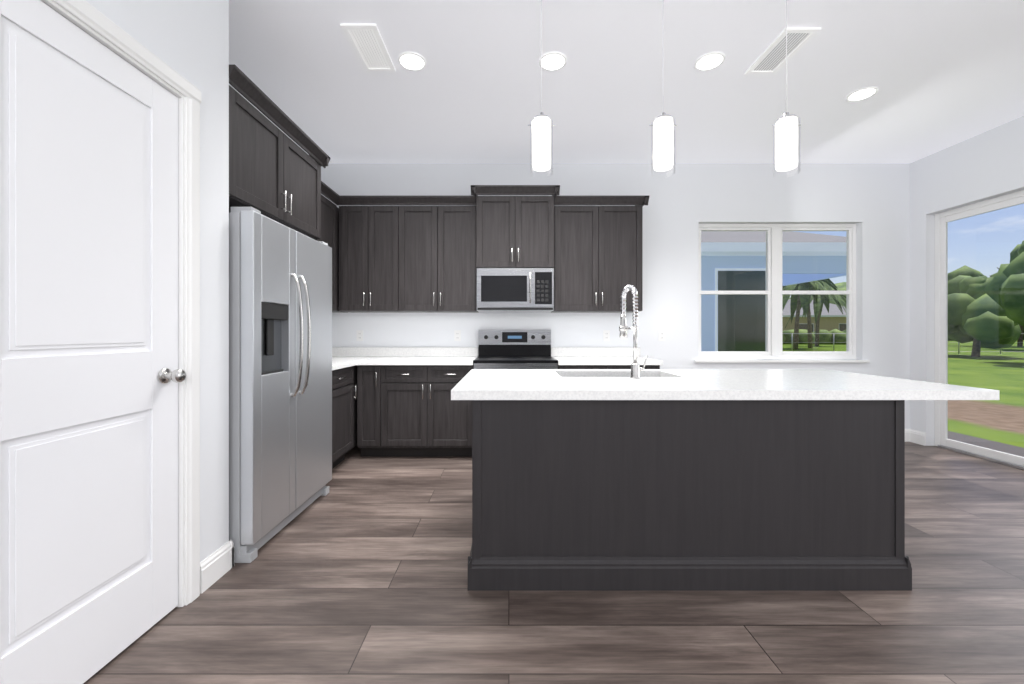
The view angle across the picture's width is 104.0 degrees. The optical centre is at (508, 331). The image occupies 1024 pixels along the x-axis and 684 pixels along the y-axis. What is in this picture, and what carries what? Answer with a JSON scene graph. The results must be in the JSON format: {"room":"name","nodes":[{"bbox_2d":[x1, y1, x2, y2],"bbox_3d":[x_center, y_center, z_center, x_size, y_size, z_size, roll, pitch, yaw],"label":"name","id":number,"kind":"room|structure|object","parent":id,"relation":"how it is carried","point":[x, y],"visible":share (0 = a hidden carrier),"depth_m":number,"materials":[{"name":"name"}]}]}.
{"room":"kitchen","nodes":[
{"label":"kitchen","id":0,"kind":"room"},
{"bbox_2d":[86,0,233,561],"bbox_3d":[-1.475,-0.320,-0.500,0.150,3.000,5.000,0,0,0],"label":"wall","id":1,"kind":"structure","parent":0,"point":[191,37],"depth_m":1.87,"materials":[{"name":"white paint"}]},
{"bbox_2d":[0,0,185,683],"bbox_3d":[-1.392,0.084,1.350,0.112,2.169,0.722,0,0,0],"label":"pantry door","id":2,"kind":"structure","parent":1,"relation":"in","point":[92,375],"depth_m":1.33,"materials":[{"name":"white wood"}]},
{"bbox_2d":[41,0,200,606],"bbox_3d":[-1.466,0.045,1.350,0.168,2.270,0.900,0,0,0],"label":"door frame","id":3,"kind":"structure","parent":1,"relation":"attached to","point":[93,22],"depth_m":1.73,"materials":[{"name":"white wood"}]},
{"bbox_2d":[234,88,308,154],"bbox_3d":[-2.125,-0.320,3.100,0.150,3.000,2.440,0,0,0],"label":"wall","id":4,"kind":"structure","parent":0,"point":[234,88],"depth_m":3.39,"materials":[{"name":"white paint"}]},
{"bbox_2d":[229,80,324,241],"bbox_3d":[-1.732,-0.980,2.525,0.625,0.560,1.010,0,0,0],"label":"upper cabinet","id":5,"kind":"object","parent":4,"relation":"attached to","point":[269,173],"depth_m":2.41,"materials":[{"name":"brown wood"}]},
{"bbox_2d":[325,188,340,311],"bbox_3d":[-1.877,-0.776,3.508,0.335,1.132,0.945,0,0,0],"label":"upper cabinet","id":6,"kind":"object","parent":4,"relation":"attached to","point":[330,208],"depth_m":3.90,"materials":[{"name":"brown wood"}]},
{"bbox_2d":[83,442,1023,683],"bbox_3d":[1.140,1.210,0.660,6.680,0.060,7.620,0,0,0],"label":"floor","id":7,"kind":"structure","parent":0,"point":[357,573],"depth_m":1.67,"materials":[{"name":"brown wood"}]},
{"bbox_2d":[229,207,331,562],"bbox_3d":[-1.629,0.268,2.490,0.792,1.825,0.910,0,0,0],"label":"refrigerator","id":8,"kind":"object","parent":7,"relation":"on","point":[280,376],"visible":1,"depth_m":2.24,"materials":[{"name":"silver metal"}]},
{"bbox_2d":[332,367,353,468],"bbox_3d":[-1.737,0.742,3.367,0.615,0.876,0.665,0,0,0],"label":"base cabinet","id":9,"kind":"object","parent":7,"relation":"on","point":[342,381],"depth_m":3.46,"materials":[{"name":"brown wood"}]},
{"bbox_2d":[354,367,389,455],"bbox_3d":[-1.265,0.742,4.008,0.280,0.876,0.615,0,0,0],"label":"base cabinet","id":10,"kind":"object","parent":7,"relation":"on","point":[371,384],"depth_m":3.70,"materials":[{"name":"brown wood"}]},
{"bbox_2d":[332,355,373,370],"bbox_3d":[-1.720,0.284,3.663,0.650,0.040,1.305,0,0,0],"label":"countertop","id":11,"kind":"structure","parent":10,"relation":"on","point":[338,361],"depth_m":3.72,"materials":[{"name":"white stone"}]},
{"bbox_2d":[390,367,473,455],"bbox_3d":[-0.782,0.742,4.008,0.912,0.876,0.615,0,0,0],"label":"base cabinet","id":12,"kind":"object","parent":7,"relation":"on","point":[392,401],"depth_m":3.71,"materials":[{"name":"brown wood"}]},
{"bbox_2d":[358,355,477,366],"bbox_3d":[-0.862,0.284,3.990,1.066,0.040,0.650,0,0,0],"label":"countertop","id":13,"kind":"structure","parent":12,"relation":"on","point":[379,360],"depth_m":3.72,"materials":[{"name":"white stone"}]},
{"bbox_2d":[473,330,557,368],"bbox_3d":[0.063,0.578,3.950,0.772,1.205,0.721,0,0,0],"label":"range","id":14,"kind":"object","parent":7,"relation":"on","point":[514,349],"visible":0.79,"depth_m":4.24,"materials":[{"name":"silver metal"}]},
{"bbox_2d":[558,367,659,368],"bbox_3d":[0.925,0.742,4.008,0.946,0.876,0.615,0,0,0],"label":"base cabinet","id":15,"kind":"object","parent":7,"relation":"on","point":[558,367],"depth_m":3.70,"materials":[{"name":"brown wood"}]},
{"bbox_2d":[551,355,661,366],"bbox_3d":[0.935,0.284,3.990,0.960,0.040,0.650,0,0,0],"label":"countertop","id":16,"kind":"structure","parent":15,"relation":"on","point":[563,360],"depth_m":3.72,"materials":[{"name":"white stone"}]},
{"bbox_2d":[463,397,918,590],"bbox_3d":[0.826,0.746,2.323,2.028,0.870,0.995,0,0,0],"label":"kitchen island","id":17,"kind":"object","parent":7,"relation":"on","point":[695,480],"depth_m":1.84,"materials":[{"name":"brown wood"}]},
{"bbox_2d":[451,369,998,399],"bbox_3d":[0.983,0.287,2.334,2.493,0.045,1.032,0,0,0],"label":"island countertop","id":18,"kind":"structure","parent":17,"relation":"on","point":[480,382],"depth_m":1.98,"materials":[{"name":"white stone"}]},
{"bbox_2d":[619,285,647,378],"bbox_3d":[0.729,-0.006,2.345,0.134,0.541,0.159,0,0,0],"label":"faucet","id":19,"kind":"object","parent":18,"relation":"on","point":[636,368],"visible":1,"depth_m":2.29,"materials":[{"name":"silver metal"}]},
{"bbox_2d":[321,163,909,428],"bbox_3d":[1.055,-0.320,4.395,6.510,3.000,0.150,0,0,0],"label":"wall","id":20,"kind":"structure","parent":0,"point":[890,210],"depth_m":4.32,"materials":[{"name":"white paint"}]},
{"bbox_2d":[357,330,362,340],"bbox_3d":[-1.607,0.040,4.315,0.070,0.116,0.008,0,0,0],"label":"electrical outlet","id":21,"kind":"object","parent":20,"relation":"attached to","point":[359,335],"visible":1,"depth_m":4.31,"materials":[{"name":"white plastic"}]},
{"bbox_2d":[337,200,404,311],"bbox_3d":[-1.383,-0.735,4.117,0.693,1.050,0.397,0,0,0],"label":"upper cabinet","id":22,"kind":"object","parent":20,"relation":"attached to","point":[370,239],"depth_m":3.98,"materials":[{"name":"brown wood"}]},
{"bbox_2d":[405,204,477,311],"bbox_3d":[-0.741,-0.735,4.147,0.832,1.050,0.335,0,0,0],"label":"upper cabinet","id":23,"kind":"object","parent":20,"relation":"attached to","point":[408,259],"depth_m":3.99,"materials":[{"name":"brown wood"}]},
{"bbox_2d":[454,330,460,340],"bbox_3d":[-0.553,0.040,4.315,0.070,0.116,0.008,0,0,0],"label":"electrical outlet","id":24,"kind":"object","parent":20,"relation":"attached to","point":[457,335],"visible":1,"depth_m":4.31,"materials":[{"name":"white plastic"}]},
{"bbox_2d":[332,347,640,354],"bbox_3d":[-0.305,0.215,4.305,3.440,0.099,0.020,0,0,0],"label":"backsplash","id":25,"kind":"structure","parent":20,"relation":"attached to","point":[335,350],"depth_m":4.29,"materials":[{"name":"white stone"}]},
{"bbox_2d":[473,192,556,267],"bbox_3d":[0.063,-0.985,4.117,0.770,0.710,0.395,0,0,0],"label":"upper cabinet","id":26,"kind":"object","parent":20,"relation":"attached to","point":[509,231],"depth_m":3.93,"materials":[{"name":"brown wood"}]},
{"bbox_2d":[477,268,553,311],"bbox_3d":[0.063,-0.419,4.090,0.758,0.414,0.447,0,0,0],"label":"microwave","id":27,"kind":"object","parent":26,"relation":"attached to","point":[515,289],"visible":0.98,"depth_m":3.91,"materials":[{"name":"silver metal"}]},
{"bbox_2d":[551,204,644,311],"bbox_3d":[0.893,-0.735,4.147,0.883,1.050,0.335,0,0,0],"label":"upper cabinet","id":28,"kind":"object","parent":20,"relation":"attached to","point":[600,248],"depth_m":3.99,"materials":[{"name":"brown wood"}]},
{"bbox_2d":[603,330,609,340],"bbox_3d":[1.054,0.040,4.315,0.070,0.116,0.008,0,0,0],"label":"electrical outlet","id":29,"kind":"object","parent":20,"relation":"attached to","point":[606,335],"visible":1,"depth_m":4.31,"materials":[{"name":"white plastic"}]},
{"bbox_2d":[699,224,855,358],"bbox_3d":[2.935,-0.445,4.420,1.768,1.488,0.070,0,0,0],"label":"window","id":30,"kind":"structure","parent":20,"relation":"in","point":[773,292],"depth_m":4.41,"materials":[{"name":"white"}]},
{"bbox_2d":[694,360,869,362],"bbox_3d":[2.935,0.314,4.340,1.870,0.028,0.110,0,0,0],"label":"window sill","id":31,"kind":"structure","parent":20,"relation":"attached to","point":[781,361],"depth_m":4.29,"materials":[{"name":"white"}]},
{"bbox_2d":[905,429,913,442],"bbox_3d":[2.880,1.113,4.305,2.900,0.135,0.030,0,0,0],"label":"baseboard","id":32,"kind":"structure","parent":20,"relation":"attached to","point":[909,433],"depth_m":4.30,"materials":[{"name":"white"}]},
{"bbox_2d":[229,0,1023,162],"bbox_3d":[1.140,-1.870,0.660,6.680,0.100,7.620,0,0,0],"label":"ceiling","id":33,"kind":"structure","parent":0,"point":[941,74],"depth_m":2.86,"materials":[{"name":"white paint"}]},
{"bbox_2d":[340,24,395,71],"bbox_3d":[-0.890,-1.814,2.570,0.210,0.012,0.420,0,0,0],"label":"ceiling vent","id":34,"kind":"object","parent":33,"relation":"in","point":[366,42],"visible":0.98,"depth_m":2.54,"materials":[{"name":"white metal"}]},
{"bbox_2d":[398,52,426,70],"bbox_3d":[-0.650,-1.816,2.690,0.190,0.007,0.190,0,0,0],"label":"recessed light","id":35,"kind":"object","parent":33,"relation":"in","point":[412,61],"visible":1,"depth_m":2.69,"materials":[{"name":"white plastic"}]},
{"bbox_2d":[528,0,555,175],"bbox_3d":[0.168,-1.315,2.050,0.144,1.010,0.120,0,0,0],"label":"pendant light","id":36,"kind":"object","parent":33,"relation":"hanging from","point":[541,125],"visible":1,"depth_m":2.02,"materials":[{"name":"white glass"}]},
{"bbox_2d":[539,52,566,70],"bbox_3d":[0.296,-1.816,2.690,0.190,0.007,0.190,0,0,0],"label":"recessed light","id":37,"kind":"object","parent":33,"relation":"in","point":[553,61],"visible":0.9,"depth_m":2.69,"materials":[{"name":"white plastic"}]},
{"bbox_2d":[649,0,676,176],"bbox_3d":[0.791,-1.315,2.050,0.144,1.010,0.120,0,0,0],"label":"pendant light","id":38,"kind":"object","parent":33,"relation":"hanging from","point":[663,142],"visible":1,"depth_m":2.02,"materials":[{"name":"white glass"}]},
{"bbox_2d":[694,52,725,70],"bbox_3d":[1.350,-1.816,2.690,0.190,0.007,0.190,0,0,0],"label":"recessed light","id":39,"kind":"object","parent":33,"relation":"in","point":[709,61],"visible":1,"depth_m":2.69,"materials":[{"name":"white plastic"}]},
{"bbox_2d":[744,27,820,74],"bbox_3d":[1.760,-1.814,2.600,0.210,0.012,0.420,0,0,0],"label":"ceiling vent","id":40,"kind":"object","parent":33,"relation":"in","point":[771,60],"visible":1,"depth_m":2.57,"materials":[{"name":"white metal"}]},
{"bbox_2d":[772,0,800,176],"bbox_3d":[1.423,-1.315,2.050,0.144,1.010,0.120,0,0,0],"label":"pendant light","id":41,"kind":"object","parent":33,"relation":"hanging from","point":[787,140],"visible":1,"depth_m":2.02,"materials":[{"name":"white glass"}]},
{"bbox_2d":[846,87,878,101],"bbox_3d":[2.700,-1.816,3.060,0.190,0.007,0.190,0,0,0],"label":"recessed light","id":42,"kind":"object","parent":33,"relation":"in","point":[861,94],"visible":1,"depth_m":3.06,"materials":[{"name":"white plastic"}]},
{"bbox_2d":[910,116,1023,445],"bbox_3d":[4.405,-0.320,0.660,0.150,3.000,7.620,0,0,0],"label":"wall","id":43,"kind":"structure","parent":0,"point":[987,165],"depth_m":4.10,"materials":[{"name":"white paint"}]},
{"bbox_2d":[935,190,1023,469],"bbox_3d":[4.435,-0.019,2.525,0.080,2.399,3.248,0,0,0],"label":"sliding glass door","id":44,"kind":"structure","parent":43,"relation":"attached to","point":[942,221],"depth_m":4.00,"materials":[{"name":"white"}]},
{"label":"outside","id":45,"kind":"structure","parent":0,"visible":0},
{"bbox_2d":[782,341,1023,447],"bbox_3d":[15.000,1.490,40.000,150.000,0.380,160.000,0,0,0],"label":"ground","id":46,"kind":"structure","parent":45,"point":[1010,428],"depth_m":9.37,"materials":[{"name":"green plant"}]},
{"bbox_2d":[701,231,845,350],"bbox_3d":[-0.400,-1.458,14.150,18.200,5.517,10.700,0,0,0],"label":"house","id":47,"kind":"structure","parent":46,"relation":"on","point":[752,314],"depth_m":9.27,"materials":[{"name":"blue paint"}]},
{"bbox_2d":[782,329,845,344],"bbox_3d":[32.243,0.761,42.496,12.612,2.222,2.804,0,0,0],"label":"hedge","id":48,"kind":"object","parent":46,"relation":"on","point":[839,337],"depth_m":41.71,"materials":[{"name":"green plant"}]},
{"bbox_2d":[782,299,845,332],"bbox_3d":[37.000,-1.465,51.000,13.000,5.530,11.000,0,0,0],"label":"house","id":49,"kind":"structure","parent":46,"relation":"on","point":[836,320],"depth_m":46.00,"materials":[{"name":"beige paint"}]},
{"bbox_2d":[782,279,845,348],"bbox_3d":[22.074,-1.421,30.090,5.164,5.518,4.778,0,0,0],"label":"palm","id":50,"kind":"object","parent":46,"relation":"on","point":[796,300],"depth_m":29.57,"materials":[{"name":"green plant"}]},
{"bbox_2d":[785,288,845,345],"bbox_3d":[28.885,-1.322,37.106,5.065,5.315,5.098,0,0,0],"label":"palm","id":51,"kind":"object","parent":46,"relation":"on","point":[818,306],"depth_m":36.38,"materials":[{"name":"green plant"}]},
{"bbox_2d":[803,279,845,347],"bbox_3d":[23.914,-1.723,32.565,4.885,6.117,5.166,0,0,0],"label":"palm","id":52,"kind":"object","parent":46,"relation":"on","point":[808,313],"depth_m":32.35,"materials":[{"name":"green plant"}]},
{"bbox_2d":[782,333,1023,353],"bbox_3d":[32.000,0.690,24.000,40.060,1.220,0.060,0,0,0],"label":"fence","id":53,"kind":"object","parent":46,"relation":"on","point":[792,342],"depth_m":23.99,"materials":[{"name":"grey"}]},
{"bbox_2d":[782,282,1023,340],"bbox_3d":[58.702,-1.138,66.041,101.324,14.929,17.881,0,0,0],"label":"treeline","id":54,"kind":"object","parent":46,"relation":"on","point":[840,288],"depth_m":65.35,"materials":[{"name":"green plant"}]},
{"bbox_2d":[948,275,1021,356],"bbox_3d":[24.851,-0.882,21.094,4.650,4.452,4.828,0,0,0],"label":"tree","id":55,"kind":"object","parent":46,"relation":"on","point":[994,340],"depth_m":20.44,"materials":[{"name":"green plant"}]},
{"bbox_2d":[948,264,1022,346],"bbox_3d":[45.979,-2.580,35.718,8.462,7.835,8.430,0,0,0],"label":"tree","id":56,"kind":"object","parent":46,"relation":"on","point":[974,273],"depth_m":38.16,"materials":[{"name":"green plant"}]},
{"bbox_2d":[948,431,1023,456],"bbox_3d":[4.931,1.254,2.300,0.899,0.089,6.600,0,0,0],"label":"patio slab","id":57,"kind":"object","parent":46,"relation":"on","point":[989,444],"depth_m":4.34,"materials":[{"name":"grey concrete"}]},
{"bbox_2d":[983,252,1023,326],"bbox_3d":[22.030,-1.577,15.135,5.558,5.836,6.044,0,0,0],"label":"tree","id":58,"kind":"object","parent":46,"relation":"on","point":[1001,275],"depth_m":15.67,"materials":[{"name":"green plant"}]},
{"bbox_2d":[1010,241,1023,261],"bbox_3d":[37.820,-2.801,27.319,5.860,8.278,8.867,0,0,0],"label":"tree","id":59,"kind":"object","parent":46,"relation":"on","point":[1020,247],"depth_m":28.98,"materials":[{"name":"green plant"}]}
]}

